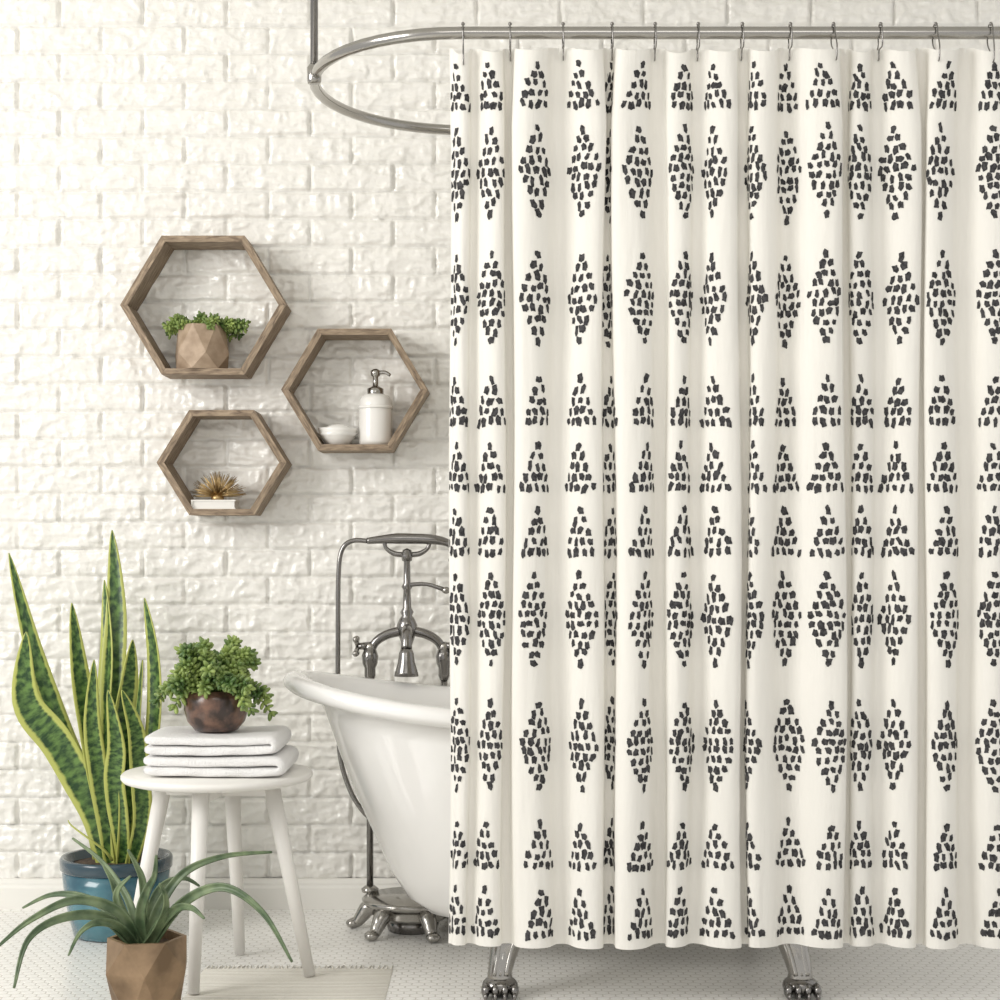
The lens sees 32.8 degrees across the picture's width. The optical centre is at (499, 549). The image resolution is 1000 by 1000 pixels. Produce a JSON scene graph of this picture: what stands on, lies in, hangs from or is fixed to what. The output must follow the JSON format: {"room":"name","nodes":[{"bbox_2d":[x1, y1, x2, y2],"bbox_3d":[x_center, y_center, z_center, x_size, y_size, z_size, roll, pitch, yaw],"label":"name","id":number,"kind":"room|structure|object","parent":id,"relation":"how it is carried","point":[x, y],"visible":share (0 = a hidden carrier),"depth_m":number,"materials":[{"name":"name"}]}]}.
{"room":"bathroom","nodes":[
{"label":"bathroom","id":0,"kind":"room"},
{"bbox_2d":[0,0,999,877],"bbox_3d":[-0.098,-0.377,4.441,3.704,2.624,0.019,0,0,0],"label":"wall","id":1,"kind":"structure","parent":0,"point":[126,125],"depth_m":4.44,"materials":[{"name":"white brick"}]},
{"bbox_2d":[0,878,401,909],"bbox_3d":[-0.100,0.896,4.429,3.700,0.078,0.022,0,0,0],"label":"baseboard","id":2,"kind":"structure","parent":1,"relation":"attached to","point":[269,893],"depth_m":4.42,"materials":[{"name":"white paint"}]},
{"bbox_2d":[120,236,290,378],"bbox_3d":[-0.755,-0.623,4.379,0.422,0.353,0.118,0,0,0],"label":"wall shelf","id":3,"kind":"object","parent":1,"relation":"attached to","point":[137,293],"visible":1,"depth_m":4.32,"materials":[{"name":"brown wood"}]},
{"bbox_2d":[161,311,250,367],"bbox_3d":[-0.756,-0.537,4.371,0.231,0.151,0.134,0,0,11],"label":"succulent","id":4,"kind":"object","parent":3,"relation":"on","point":[201,342],"visible":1,"depth_m":4.33,"materials":[{"name":"beige ceramic"}]},
{"bbox_2d":[157,410,291,515],"bbox_3d":[-0.708,-0.222,4.379,0.330,0.267,0.118,0,0,0],"label":"wall shelf","id":5,"kind":"object","parent":1,"relation":"attached to","point":[166,461],"visible":1,"depth_m":4.32,"materials":[{"name":"brown wood"}]},
{"bbox_2d":[191,500,239,508],"bbox_3d":[-0.731,-0.116,4.370,0.113,0.024,0.082,0,0,0],"label":"book","id":6,"kind":"object","parent":5,"relation":"on","point":[196,504],"visible":0.88,"depth_m":4.33,"materials":[{"name":"white paper"}]},
{"bbox_2d":[190,472,245,499],"bbox_3d":[-0.724,-0.165,4.371,0.147,0.075,0.065,0,0,0],"label":"ornament","id":7,"kind":"object","parent":6,"relation":"on","point":[219,491],"visible":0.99,"depth_m":4.36,"materials":[{"name":"brown metal"}]},
{"bbox_2d":[281,329,429,452],"bbox_3d":[-0.370,-0.408,4.379,0.373,0.310,0.118,0,0,0],"label":"wall shelf","id":8,"kind":"object","parent":1,"relation":"attached to","point":[304,363],"visible":1,"depth_m":4.32,"materials":[{"name":"brown wood"}]},
{"bbox_2d":[318,424,357,443],"bbox_3d":[-0.416,-0.296,4.370,0.104,0.055,0.104,0,0,0],"label":"bowl","id":9,"kind":"object","parent":8,"relation":"on","point":[335,433],"visible":0.97,"depth_m":4.33,"materials":[{"name":"white ceramic"}]},
{"bbox_2d":[358,369,392,443],"bbox_3d":[-0.320,-0.367,4.375,0.091,0.197,0.091,0,0,0],"label":"soap dispenser","id":10,"kind":"object","parent":8,"relation":"on","point":[375,408],"visible":0.95,"depth_m":4.34,"materials":[{"name":"white ceramic"}]},
{"bbox_2d":[0,910,999,999],"bbox_3d":[-0.100,0.960,1.700,3.700,0.050,5.500,0,0,0],"label":"floor","id":11,"kind":"structure","parent":0,"point":[422,969],"depth_m":3.81,"materials":[{"name":"tile"}]},
{"bbox_2d":[8,530,172,941],"bbox_3d":[-0.997,0.442,4.137,0.394,0.985,0.294,0,0,-14],"label":"potted snake plant","id":12,"kind":"object","parent":11,"relation":"on","point":[114,815],"visible":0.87,"depth_m":4.09,"materials":[{"name":"green plant"}]},
{"bbox_2d":[0,838,292,999],"bbox_3d":[-0.695,0.759,3.366,0.596,0.340,0.332,0,0,0],"label":"potted plant","id":13,"kind":"object","parent":11,"relation":"on","point":[146,959],"visible":1,"depth_m":3.35,"materials":[{"name":"green plant"}]},
{"bbox_2d":[182,965,393,999],"bbox_3d":[-0.449,0.932,3.165,0.422,0.005,1.301,0,0,0],"label":"woven rug","id":14,"kind":"object","parent":11,"relation":"on","point":[280,983],"visible":0.95,"depth_m":3.65,"materials":[{"name":"beige fabric"}]},
{"bbox_2d":[120,764,314,993],"bbox_3d":[-0.620,0.711,3.730,0.434,0.452,0.416,0,0,0],"label":"round stool","id":15,"kind":"object","parent":14,"relation":"on","point":[203,790],"visible":0.68,"depth_m":3.70,"materials":[{"name":"white wood"}]},
{"bbox_2d":[143,745,298,776],"bbox_3d":[-0.610,0.461,3.729,0.314,0.046,0.255,0,0,0],"label":"folded towel","id":16,"kind":"object","parent":15,"relation":"on","point":[278,763],"visible":0.8,"depth_m":3.61,"materials":[{"name":"white fabric"}]},
{"bbox_2d":[144,725,291,755],"bbox_3d":[-0.617,0.417,3.730,0.296,0.047,0.243,0,0,0],"label":"folded towel","id":17,"kind":"object","parent":16,"relation":"on","point":[169,740],"visible":0.94,"depth_m":3.62,"materials":[{"name":"white fabric"}]},
{"bbox_2d":[149,635,277,732],"bbox_3d":[-0.617,0.289,3.686,0.273,0.209,0.240,0,0,44],"label":"succulent","id":18,"kind":"object","parent":17,"relation":"on","point":[216,690],"visible":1,"depth_m":3.64,"materials":[{"name":"green plant"}]},
{"bbox_2d":[335,533,449,942],"bbox_3d":[-0.230,0.446,4.185,0.363,0.977,0.314,0,0,0],"label":"tub faucet","id":19,"kind":"object","parent":11,"relation":"on","point":[392,907],"visible":0.7,"depth_m":4.24,"materials":[{"name":"silver metal"}]},
{"bbox_2d":[283,670,821,999],"bbox_3d":[0.338,0.606,3.915,1.672,0.657,0.801,0,0,0],"label":"clawfoot bathtub","id":20,"kind":"object","parent":11,"relation":"on","point":[393,740],"visible":0.28,"depth_m":3.74,"materials":[{"name":"white ceramic"}]},
{"bbox_3d":[-0.100,-1.710,1.700,3.700,0.050,5.500,0,0,0],"label":"ceiling","id":21,"kind":"structure","parent":0,"visible":0},
{"bbox_2d":[307,0,999,134],"bbox_3d":[0.500,-1.357,3.850,1.896,0.656,0.825,0,0,0],"label":"shower curtain rod","id":22,"kind":"object","parent":21,"relation":"attached to","point":[315,69],"visible":0.78,"depth_m":3.45,"materials":[{"name":"silver metal"}]},
{"bbox_2d":[461,22,464,64],"bbox_3d":[-0.074,-1.016,3.448,0.006,0.084,0.072,0,0,0],"label":"curtain hooks","id":23,"kind":"object","parent":22,"relation":"hanging from","point":[462,23],"depth_m":3.43,"materials":[{"name":"silver metal"}]},
{"bbox_2d":[508,22,511,60],"bbox_3d":[0.020,-1.020,3.448,0.006,0.076,0.072,0,0,0],"label":"curtain hooks","id":24,"kind":"object","parent":22,"relation":"hanging from","point":[509,23],"depth_m":3.43,"materials":[{"name":"silver metal"}]},
{"bbox_2d":[561,22,564,60],"bbox_3d":[0.126,-1.020,3.448,0.006,0.076,0.072,0,0,0],"label":"curtain hooks","id":25,"kind":"object","parent":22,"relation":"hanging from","point":[563,44],"depth_m":3.44,"materials":[{"name":"silver metal"}]},
{"bbox_2d":[610,22,613,60],"bbox_3d":[0.225,-1.020,3.448,0.006,0.076,0.072,0,0,0],"label":"curtain hooks","id":26,"kind":"object","parent":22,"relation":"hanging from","point":[612,23],"depth_m":3.44,"materials":[{"name":"silver metal"}]},
{"bbox_2d":[653,22,656,60],"bbox_3d":[0.311,-1.020,3.448,0.006,0.076,0.072,0,0,0],"label":"curtain hooks","id":27,"kind":"object","parent":22,"relation":"hanging from","point":[655,23],"depth_m":3.44,"materials":[{"name":"silver metal"}]},
{"bbox_2d":[696,22,699,60],"bbox_3d":[0.397,-1.020,3.448,0.006,0.076,0.072,0,0,0],"label":"curtain hooks","id":28,"kind":"object","parent":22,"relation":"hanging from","point":[698,25],"depth_m":3.44,"materials":[{"name":"silver metal"}]},
{"bbox_2d":[740,22,743,60],"bbox_3d":[0.486,-1.020,3.448,0.006,0.076,0.072,0,0,0],"label":"curtain hooks","id":29,"kind":"object","parent":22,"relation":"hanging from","point":[742,23],"depth_m":3.45,"materials":[{"name":"silver metal"}]},
{"bbox_2d":[448,48,999,949],"bbox_3d":[0.471,-0.111,3.440,1.153,1.826,0.070,0,0,0],"label":"shower curtain","id":30,"kind":"object","parent":29,"relation":"hanging from","point":[724,390],"visible":1,"depth_m":3.44,"materials":[{"name":"white fabric"}]},
{"bbox_2d":[788,22,792,60],"bbox_3d":[0.583,-1.020,3.448,0.008,0.076,0.072,0,0,0],"label":"curtain hooks","id":31,"kind":"object","parent":22,"relation":"hanging from","point":[790,23],"depth_m":3.43,"materials":[{"name":"silver metal"}]},
{"bbox_2d":[830,22,837,59],"bbox_3d":[0.670,-1.022,3.448,0.014,0.074,0.072,0,0,0],"label":"curtain hooks","id":32,"kind":"object","parent":22,"relation":"hanging from","point":[833,23],"depth_m":3.42,"materials":[{"name":"silver metal"}]},
{"bbox_2d":[877,22,882,60],"bbox_3d":[0.763,-1.020,3.448,0.010,0.076,0.072,0,0,0],"label":"curtain hooks","id":33,"kind":"object","parent":22,"relation":"hanging from","point":[880,23],"depth_m":3.45,"materials":[{"name":"silver metal"}]},
{"bbox_2d":[932,22,939,60],"bbox_3d":[0.875,-1.020,3.448,0.014,0.076,0.072,0,0,0],"label":"curtain hooks","id":34,"kind":"object","parent":22,"relation":"hanging from","point":[935,23],"depth_m":3.43,"materials":[{"name":"silver metal"}]},
{"bbox_2d":[987,22,994,62],"bbox_3d":[0.985,-1.018,3.448,0.014,0.080,0.072,0,0,0],"label":"curtain hooks","id":35,"kind":"object","parent":22,"relation":"hanging from","point":[990,24],"depth_m":3.43,"materials":[{"name":"silver metal"}]}
]}

